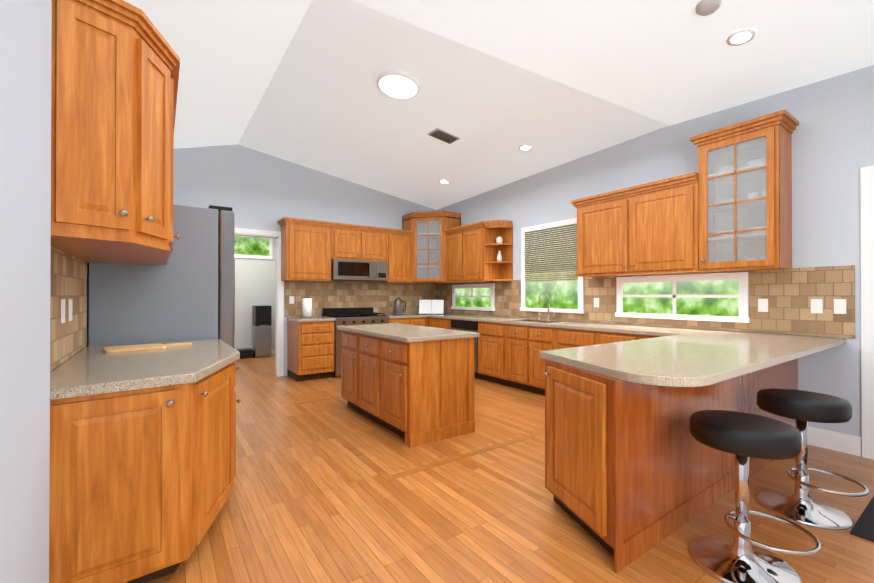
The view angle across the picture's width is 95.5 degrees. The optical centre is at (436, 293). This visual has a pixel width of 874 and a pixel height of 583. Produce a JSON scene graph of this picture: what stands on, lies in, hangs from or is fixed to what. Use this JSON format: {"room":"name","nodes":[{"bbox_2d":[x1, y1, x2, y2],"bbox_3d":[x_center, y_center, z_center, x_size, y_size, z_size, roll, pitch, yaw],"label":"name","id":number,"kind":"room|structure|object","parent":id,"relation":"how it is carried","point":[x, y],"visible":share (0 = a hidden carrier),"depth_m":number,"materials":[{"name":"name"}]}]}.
{"room":"kitchen","nodes":[
{"label":"kitchen","id":0,"kind":"room"},
{"bbox_2d":[0,0,88,582],"bbox_3d":[-1.937,-0.615,1.543,0.800,3.700,8.120,0,0,-35],"label":"wall","id":1,"kind":"structure","parent":0,"point":[25,137],"depth_m":1.10,"materials":[{"name":"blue paint"}]},
{"bbox_2d":[50,246,86,370],"bbox_3d":[-1.883,0.059,1.998,0.012,0.565,1.510,0,0,-35],"label":"tile backsplash","id":2,"kind":"structure","parent":1,"relation":"attached to","point":[68,273],"depth_m":2.05,"materials":[{"name":"tile"}]},
{"bbox_2d":[61,299,64,322],"bbox_3d":[-1.845,0.087,1.958,0.005,0.116,0.070,0,0,-35],"label":"electrical outlet plate","id":3,"kind":"object","parent":2,"relation":"attached to","point":[62,300],"depth_m":1.94,"materials":[{"name":"white plastic"}]},
{"bbox_2d":[69,299,72,320],"bbox_3d":[-1.959,0.088,2.122,0.005,0.116,0.070,0,0,-35],"label":"electrical outlet plate","id":4,"kind":"object","parent":2,"relation":"attached to","point":[70,300],"depth_m":2.10,"materials":[{"name":"white plastic"}]},
{"bbox_2d":[51,244,170,259],"bbox_3d":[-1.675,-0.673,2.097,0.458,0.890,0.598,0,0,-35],"label":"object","id":5,"kind":"object","parent":1,"relation":"attached to","point":[131,252],"depth_m":2.06,"materials":[{"name":"brown wood"}]},
{"bbox_2d":[51,0,179,251],"bbox_3d":[-1.396,-0.675,1.697,0.458,0.890,0.493,0,0,-35],"label":"upper cabinet","id":6,"kind":"object","parent":1,"relation":"attached to","point":[115,66],"depth_m":1.58,"materials":[{"name":"brown wood"}]},
{"bbox_2d":[75,256,167,263],"bbox_3d":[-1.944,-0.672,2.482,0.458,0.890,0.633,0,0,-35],"label":"under-cabinet light","id":7,"kind":"object","parent":1,"relation":"attached to","point":[98,259],"depth_m":2.48,"materials":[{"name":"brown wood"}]},
{"bbox_2d":[234,238,274,348],"bbox_3d":[-4.015,-0.036,8.006,2.600,2.600,0.100,0,0,-35],"label":"wall","id":8,"kind":"structure","parent":0,"point":[254,282],"depth_m":8.08,"materials":[{"name":"paint"}]},
{"bbox_2d":[234,235,271,259],"bbox_3d":[-3.790,-0.970,8.088,0.820,0.510,0.030,0,0,-35],"label":"transom window","id":9,"kind":"structure","parent":8,"relation":"in","point":[252,247],"depth_m":8.11,"materials":[{"name":"green glass"}]},
{"bbox_2d":[173,144,435,375],"bbox_3d":[-1.966,-0.593,6.403,4.920,3.700,0.120,0,0,-35],"label":"wall","id":10,"kind":"structure","parent":0,"point":[254,189],"depth_m":5.97,"materials":[{"name":"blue paint"}]},
{"bbox_2d":[234,228,283,376],"bbox_3d":[-2.706,0.158,5.870,0.810,2.195,0.140,0,0,-35],"label":"door frame","id":11,"kind":"structure","parent":10,"relation":"attached to","point":[278,351],"depth_m":6.01,"materials":[{"name":"white paint"}]},
{"bbox_2d":[277,217,412,282],"bbox_3d":[-1.421,-0.645,6.475,2.165,0.905,0.380,0,0,-35],"label":"upper cabinet","id":12,"kind":"object","parent":10,"relation":"attached to","point":[310,249],"visible":1,"depth_m":6.16,"materials":[{"name":"brown wood"}]},
{"bbox_2d":[331,259,387,281],"bbox_3d":[-1.308,-0.367,6.517,0.930,0.340,0.438,0,0,-35],"label":"over-the-range microwave","id":13,"kind":"object","parent":12,"relation":"attached to","point":[346,270],"visible":0.85,"depth_m":6.35,"materials":[{"name":"silver metal"}]},
{"bbox_2d":[284,281,433,316],"bbox_3d":[-1.182,0.082,6.867,2.800,0.565,0.012,0,0,-35],"label":"tile backsplash","id":14,"kind":"structure","parent":10,"relation":"attached to","point":[328,294],"depth_m":6.71,"materials":[{"name":"tile"}]},
{"bbox_2d":[289,296,293,303],"bbox_3d":[-2.239,0.098,6.118,0.070,0.115,0.005,0,0,-35],"label":"electrical outlet plate","id":15,"kind":"object","parent":14,"relation":"attached to","point":[291,298],"depth_m":6.11,"materials":[{"name":"white plastic"}]},
{"bbox_2d":[123,0,873,209],"bbox_3d":[0.061,-1.862,2.872,5.690,0.835,8.240,0,0,-35],"label":"ceiling","id":16,"kind":"structure","parent":0,"point":[553,83],"depth_m":3.51,"materials":[{"name":"white paint"}]},
{"bbox_2d":[377,70,419,98],"bbox_3d":[-0.374,-2.015,3.850,0.420,0.088,0.420,0,0,-35],"label":"flush ceiling light","id":17,"kind":"object","parent":16,"relation":"attached to","point":[398,84],"visible":1,"depth_m":3.79,"materials":[{"name":"white paint"}]},
{"bbox_2d":[428,128,459,143],"bbox_3d":[0.083,-1.901,4.803,0.339,0.061,0.200,0,0,-35],"label":"ceiling vent","id":18,"kind":"object","parent":16,"relation":"in","point":[442,135],"visible":0.98,"depth_m":4.78,"materials":[{"name":"black plastic"}]},
{"bbox_2d":[439,179,449,183],"bbox_3d":[0.118,-1.761,6.254,0.169,0.029,0.170,0,0,-35],"label":"recessed light","id":19,"kind":"object","parent":16,"relation":"in","point":[443,181],"visible":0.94,"depth_m":6.24,"materials":[{"name":"white paint"}]},
{"bbox_2d":[518,144,531,150],"bbox_3d":[1.093,-1.805,4.911,0.170,0.027,0.170,0,0,-35],"label":"recessed light","id":20,"kind":"object","parent":16,"relation":"in","point":[525,147],"visible":1,"depth_m":4.90,"materials":[{"name":"white paint"}]},
{"bbox_2d":[695,0,720,15],"bbox_3d":[1.784,-1.885,2.613,0.141,0.049,0.141,0,0,-35],"label":"smoke detector","id":21,"kind":"object","parent":16,"relation":"attached to","point":[705,7],"visible":0.98,"depth_m":2.60,"materials":[{"name":"white plastic"}]},
{"bbox_2d":[726,29,755,45],"bbox_3d":[2.187,-1.843,2.857,0.170,0.026,0.170,0,0,-35],"label":"recessed light","id":22,"kind":"object","parent":16,"relation":"in","point":[740,37],"visible":1,"depth_m":2.85,"materials":[{"name":"white paint"}]},
{"bbox_2d":[148,354,873,582],"bbox_3d":[-0.610,1.296,3.913,5.700,0.100,10.700,0,0,-35],"label":"floor","id":23,"kind":"structure","parent":0,"point":[309,500],"depth_m":2.25,"materials":[{"name":"brown wood"}]},
{"bbox_2d":[49,379,239,582],"bbox_3d":[-1.360,0.811,1.923,0.782,0.850,0.743,0,0,-35],"label":"base cabinet","id":24,"kind":"object","parent":23,"relation":"on","point":[142,460],"depth_m":1.60,"materials":[{"name":"brown wood"}]},
{"bbox_2d":[50,339,239,402],"bbox_3d":[-1.565,0.367,2.231,0.797,0.039,1.520,0,0,-35],"label":"countertop","id":25,"kind":"structure","parent":24,"relation":"on","point":[90,371],"depth_m":1.86,"materials":[{"name":"beige stone"}]},
{"bbox_2d":[103,342,191,352],"bbox_3d":[-1.825,0.339,2.530,0.459,0.018,0.200,0,0,-43],"label":"cutting board","id":26,"kind":"object","parent":25,"relation":"on","point":[126,348],"visible":1,"depth_m":2.46,"materials":[{"name":"brown wood"}]},
{"bbox_2d":[88,204,238,369],"bbox_3d":[-2.206,0.279,3.291,0.936,1.928,0.900,0,0,-35],"label":"refrigerator","id":27,"kind":"object","parent":23,"relation":"on","point":[186,292],"visible":0.42,"depth_m":2.94,"materials":[{"name":"silver metal"}]},
{"bbox_2d":[236,348,252,358],"bbox_3d":[-3.815,1.183,7.835,0.300,0.159,0.300,0,0,-35],"label":"storage box","id":28,"kind":"object","parent":23,"relation":"on","point":[246,353],"visible":0.6,"depth_m":7.74,"materials":[{"name":"black plastic"}]},
{"bbox_2d":[252,305,271,356],"bbox_3d":[-3.530,0.749,8.006,0.300,1.010,0.350,0,0,-35],"label":"water cooler","id":29,"kind":"object","parent":23,"relation":"on","point":[261,331],"visible":0.96,"depth_m":7.88,"materials":[{"name":"silver metal"}]},
{"bbox_2d":[287,321,333,381],"bbox_3d":[-1.904,0.830,5.985,0.521,0.850,0.620,0,0,-35],"label":"base cabinet","id":30,"kind":"object","parent":23,"relation":"on","point":[310,348],"depth_m":5.75,"materials":[{"name":"brown wood"}]},
{"bbox_2d":[287,317,334,320],"bbox_3d":[-1.901,0.385,5.977,0.543,0.039,0.620,0,0,-35],"label":"countertop","id":31,"kind":"structure","parent":30,"relation":"on","point":[288,318],"depth_m":5.79,"materials":[{"name":"beige stone"}]},
{"bbox_2d":[302,296,311,317],"bbox_3d":[-1.969,0.198,6.019,0.150,0.332,0.150,0,0,-35],"label":"paper towel holder","id":32,"kind":"object","parent":31,"relation":"on","point":[307,307],"visible":1,"depth_m":5.96,"materials":[{"name":"white paper"}]},
{"bbox_2d":[322,307,388,375],"bbox_3d":[-1.294,0.737,6.361,0.880,1.000,0.662,0,0,-35],"label":"range","id":33,"kind":"object","parent":23,"relation":"on","point":[355,316],"visible":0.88,"depth_m":6.13,"materials":[{"name":"silver metal"}]},
{"bbox_2d":[337,327,474,447],"bbox_3d":[-0.377,0.821,3.975,0.730,0.850,1.470,0,0,-35],"label":"kitchen island","id":34,"kind":"object","parent":23,"relation":"on","point":[413,385],"depth_m":3.45,"materials":[{"name":"brown wood"}]},
{"bbox_2d":[341,323,479,342],"bbox_3d":[-0.362,0.375,3.999,0.760,0.039,1.530,0,0,-35],"label":"island countertop","id":35,"kind":"structure","parent":34,"relation":"on","point":[411,333],"depth_m":3.61,"materials":[{"name":"beige stone"}]},
{"bbox_2d":[389,317,428,326],"bbox_3d":[-0.638,0.834,6.869,0.750,0.850,0.620,0,0,-35],"label":"base cabinet","id":36,"kind":"object","parent":23,"relation":"on","point":[419,321],"depth_m":6.65,"materials":[{"name":"brown wood"}]},
{"bbox_2d":[385,313,445,316],"bbox_3d":[-0.394,0.389,7.030,1.348,0.039,0.620,0,0,-35],"label":"countertop","id":37,"kind":"structure","parent":36,"relation":"on","point":[416,314],"depth_m":6.74,"materials":[{"name":"beige stone"}]},
{"bbox_2d":[393,297,405,314],"bbox_3d":[-0.646,0.216,6.907,0.234,0.305,0.170,0,0,-35],"label":"kettle","id":38,"kind":"object","parent":37,"relation":"on","point":[398,306],"visible":1,"depth_m":6.83,"materials":[{"name":"silver metal"}]},
{"bbox_2d":[419,300,443,313],"bbox_3d":[-0.101,0.241,7.095,0.440,0.257,0.105,0,0,5],"label":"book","id":39,"kind":"object","parent":37,"relation":"on","point":[425,307],"visible":0.98,"depth_m":7.09,"materials":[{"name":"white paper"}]},
{"bbox_2d":[293,396,539,480],"bbox_3d":[-0.362,1.245,3.995,1.520,0.001,2.290,0,0,-35],"label":"inlay","id":40,"kind":"object","parent":23,"relation":"on","point":[380,471],"visible":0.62,"depth_m":3.20,"materials":[{"name":"brown wood"}]},
{"bbox_2d":[427,316,474,328],"bbox_3d":[0.287,0.834,6.728,0.600,0.851,0.643,0,0,-35],"label":"base cabinet","id":41,"kind":"object","parent":23,"relation":"on","point":[445,324],"depth_m":6.56,"materials":[{"name":"brown wood"}]},
{"bbox_2d":[451,319,481,378],"bbox_3d":[0.619,0.832,6.175,0.650,0.848,0.629,0,0,-35],"label":"dishwasher","id":42,"kind":"object","parent":23,"relation":"on","point":[465,325],"visible":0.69,"depth_m":5.86,"materials":[{"name":"black plastic"}]},
{"bbox_2d":[475,320,502,384],"bbox_3d":[0.997,0.829,5.695,0.620,0.851,0.575,0,0,-35],"label":"base cabinet","id":43,"kind":"object","parent":23,"relation":"on","point":[490,341],"depth_m":5.53,"materials":[{"name":"brown wood"}]},
{"bbox_2d":[503,324,550,395],"bbox_3d":[1.391,0.826,5.131,0.620,0.851,0.800,0,0,-35],"label":"base cabinet","id":44,"kind":"object","parent":23,"relation":"on","point":[509,349],"depth_m":5.00,"materials":[{"name":"brown wood"}]},
{"bbox_2d":[435,314,712,335],"bbox_3d":[1.249,0.381,5.319,0.620,0.039,4.060,0,0,-35],"label":"countertop","id":45,"kind":"structure","parent":44,"relation":"on","point":[650,331],"depth_m":4.45,"materials":[{"name":"beige stone"}]},
{"bbox_2d":[539,292,554,319],"bbox_3d":[1.469,0.171,5.287,0.215,0.381,0.139,0,0,-35],"label":"faucet","id":46,"kind":"object","parent":45,"relation":"on","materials":[{"name":"metal"}]},
{"bbox_2d":[535,320,558,323],"bbox_3d":[1.303,0.477,5.224,0.400,0.228,0.650,0,0,-35],"label":"sink","id":47,"kind":"object","parent":45,"relation":"in","point":[536,321],"depth_m":5.27,"materials":[{"name":"silver metal"}]},
{"bbox_2d":[551,328,594,349],"bbox_3d":[1.778,0.824,4.578,0.620,0.851,0.550,0,0,-35],"label":"base cabinet","id":48,"kind":"object","parent":23,"relation":"on","point":[561,338],"depth_m":4.44,"materials":[{"name":"brown wood"}]},
{"bbox_2d":[595,328,663,344],"bbox_3d":[2.178,0.821,4.006,0.620,0.851,0.847,0,0,-35],"label":"base cabinet","id":49,"kind":"object","parent":23,"relation":"on","point":[600,337],"depth_m":4.00,"materials":[{"name":"brown wood"}]},
{"bbox_2d":[544,358,797,572],"bbox_3d":[1.750,0.815,2.768,2.738,0.850,0.565,0,0,-35],"label":"base cabinet","id":50,"kind":"object","parent":23,"relation":"on","point":[634,469],"depth_m":2.00,"materials":[{"name":"brown wood"}]},
{"bbox_2d":[540,330,845,393],"bbox_3d":[1.824,0.369,2.691,2.707,0.039,0.900,0,0,-35],"label":"countertop","id":51,"kind":"structure","parent":50,"relation":"on","point":[685,363],"depth_m":2.23,"materials":[{"name":"beige stone"}]},
{"bbox_2d":[689,410,821,582],"bbox_3d":[1.412,0.908,1.791,0.410,0.655,0.469,0,0,-35],"label":"bar stool","id":52,"kind":"object","parent":23,"relation":"on","point":[741,556],"visible":1,"depth_m":1.76,"materials":[{"name":"black leather"}]},
{"bbox_2d":[756,388,868,529],"bbox_3d":[2.111,0.910,2.256,0.410,0.655,0.469,0,0,-35],"label":"bar stool","id":53,"kind":"object","parent":23,"relation":"on","point":[799,504],"visible":1,"depth_m":2.21,"materials":[{"name":"silver metal"}]},
{"bbox_2d":[850,496,873,541],"bbox_3d":[2.942,1.233,2.035,1.330,0.008,0.950,0,0,-35],"label":"rug","id":54,"kind":"object","parent":23,"relation":"on","point":[863,527],"visible":1,"depth_m":2.10,"materials":[{"name":"grey fabric"}]},
{"bbox_2d":[436,65,873,455],"bbox_3d":[2.327,-0.602,4.450,0.120,3.700,8.000,0,0,-35],"label":"wall","id":55,"kind":"structure","parent":0,"point":[832,143],"depth_m":3.30,"materials":[{"name":"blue paint"}]},
{"bbox_2d":[402,211,460,283],"bbox_3d":[-0.107,-0.807,7.158,0.761,1.235,0.766,0,0,-35],"label":"upper cabinet","id":56,"kind":"object","parent":55,"relation":"attached to","point":[428,250],"visible":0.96,"depth_m":6.95,"materials":[{"name":"brown wood"}]},
{"bbox_2d":[444,222,492,282],"bbox_3d":[0.548,-0.645,6.554,0.380,0.905,0.968,0,0,-35],"label":"upper cabinet","id":57,"kind":"object","parent":55,"relation":"attached to","point":[464,253],"visible":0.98,"depth_m":6.40,"materials":[{"name":"brown wood"}]},
{"bbox_2d":[451,283,494,310],"bbox_3d":[0.592,0.059,6.772,0.035,0.440,1.120,0,0,-35],"label":"pass-through window","id":58,"kind":"structure","parent":55,"relation":"in","point":[473,296],"depth_m":6.73,"materials":[{"name":"white paint"}]},
{"bbox_2d":[483,220,512,280],"bbox_3d":[0.919,-0.647,6.039,0.362,0.905,0.297,0,0,-35],"label":"shelf","id":59,"kind":"object","parent":55,"relation":"attached to","point":[496,270],"visible":0.96,"depth_m":6.10,"materials":[{"name":"brown wood"}]},
{"bbox_2d":[496,236,502,260],"bbox_3d":[0.961,-0.678,6.103,0.100,0.390,0.100,0,0,-35],"label":"vase","id":60,"kind":"object","parent":59,"relation":"on","point":[499,239],"visible":0.77,"depth_m":6.07,"materials":[{"name":"white ceramic"}]},
{"bbox_2d":[520,218,583,313],"bbox_3d":[1.537,-0.357,5.422,0.035,1.220,1.060,0,0,-35],"label":"window","id":61,"kind":"structure","parent":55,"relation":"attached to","point":[549,259],"depth_m":5.40,"materials":[{"name":"beige fabric"}]},
{"bbox_2d":[575,176,709,276],"bbox_3d":[2.159,-0.626,4.275,0.350,0.845,1.294,0,0,-35],"label":"upper cabinet","id":62,"kind":"object","parent":55,"relation":"attached to","point":[651,228],"depth_m":4.06,"materials":[{"name":"brown wood"}]},
{"bbox_2d":[434,265,854,338],"bbox_3d":[1.600,0.075,5.372,0.012,0.565,5.650,0,0,-35],"label":"tile backsplash","id":63,"kind":"structure","parent":55,"relation":"attached to","point":[789,294],"depth_m":3.50,"materials":[{"name":"tile"}]},
{"bbox_2d":[594,298,598,306],"bbox_3d":[1.950,0.110,4.855,0.005,0.116,0.070,0,0,-35],"label":"electrical outlet plate","id":64,"kind":"object","parent":63,"relation":"attached to","point":[596,300],"depth_m":4.85,"materials":[{"name":"white plastic"}]},
{"bbox_2d":[758,299,767,311],"bbox_3d":[2.887,0.104,3.515,0.005,0.116,0.070,0,0,-35],"label":"electrical outlet plate","id":65,"kind":"object","parent":63,"relation":"attached to","point":[762,303],"depth_m":3.51,"materials":[{"name":"white plastic"}]},
{"bbox_2d":[811,299,822,312],"bbox_3d":[3.088,0.103,3.228,0.005,0.116,0.070,0,0,-35],"label":"electrical outlet plate","id":66,"kind":"object","parent":63,"relation":"attached to","point":[816,304],"depth_m":3.22,"materials":[{"name":"white plastic"}]},
{"bbox_2d":[834,299,845,313],"bbox_3d":[3.165,0.102,3.117,0.005,0.116,0.070,0,0,-35],"label":"electrical outlet plate","id":67,"kind":"object","parent":63,"relation":"attached to","point":[839,306],"depth_m":3.12,"materials":[{"name":"white plastic"}]},
{"bbox_2d":[615,272,749,322],"bbox_3d":[2.454,0.036,4.109,0.035,0.460,1.280,0,0,-35],"label":"window","id":68,"kind":"structure","parent":55,"relation":"in","point":[721,297],"depth_m":4.02,"materials":[{"name":"white paint"}]},
{"bbox_2d":[690,109,798,271],"bbox_3d":[2.687,-0.824,3.495,0.380,1.235,0.680,0,0,-35],"label":"upper cabinet","id":69,"kind":"object","parent":55,"relation":"attached to","point":[739,146],"visible":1,"depth_m":3.40,"materials":[{"name":"brown wood"}]},
{"bbox_2d":[716,166,733,172],"bbox_3d":[2.637,-1.109,3.620,0.167,0.060,0.167,0,0,43],"label":"plate","id":70,"kind":"object","parent":69,"relation":"in","point":[727,169],"depth_m":3.58,"materials":[{"name":"white ceramic"}]},
{"bbox_2d":[715,230,737,236],"bbox_3d":[2.637,-0.534,3.617,0.167,0.060,0.167,0,0,43],"label":"plate","id":71,"kind":"object","parent":69,"relation":"in","point":[726,230],"depth_m":3.57,"materials":[{"name":"white ceramic"}]},
{"bbox_2d":[714,199,740,203],"bbox_3d":[2.643,-0.816,3.610,0.197,0.050,0.197,0,0,43],"label":"plate","id":72,"kind":"object","parent":69,"relation":"in","point":[726,200],"depth_m":3.55,"materials":[{"name":"white ceramic"}]},
{"bbox_2d":[746,158,765,165],"bbox_3d":[2.775,-1.110,3.423,0.167,0.060,0.167,0,0,43],"label":"plate","id":73,"kind":"object","parent":69,"relation":"in","point":[753,161],"depth_m":3.37,"materials":[{"name":"white ceramic"}]},
{"bbox_2d":[747,227,766,233],"bbox_3d":[2.775,-0.535,3.420,0.167,0.060,0.167,0,0,43],"label":"plate","id":74,"kind":"object","parent":69,"relation":"in","point":[752,227],"depth_m":3.38,"materials":[{"name":"white ceramic"}]},
{"bbox_2d":[748,190,766,199],"bbox_3d":[2.780,-0.832,3.414,0.080,0.080,0.180,0,0,-35],"label":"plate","id":75,"kind":"object","parent":69,"relation":"in","point":[765,191],"depth_m":3.42,"materials":[{"name":"white ceramic"}]},
{"bbox_2d":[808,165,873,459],"bbox_3d":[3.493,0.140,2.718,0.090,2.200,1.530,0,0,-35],"label":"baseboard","id":76,"kind":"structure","parent":55,"relation":"attached to","point":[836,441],"depth_m":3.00,"materials":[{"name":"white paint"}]}
]}

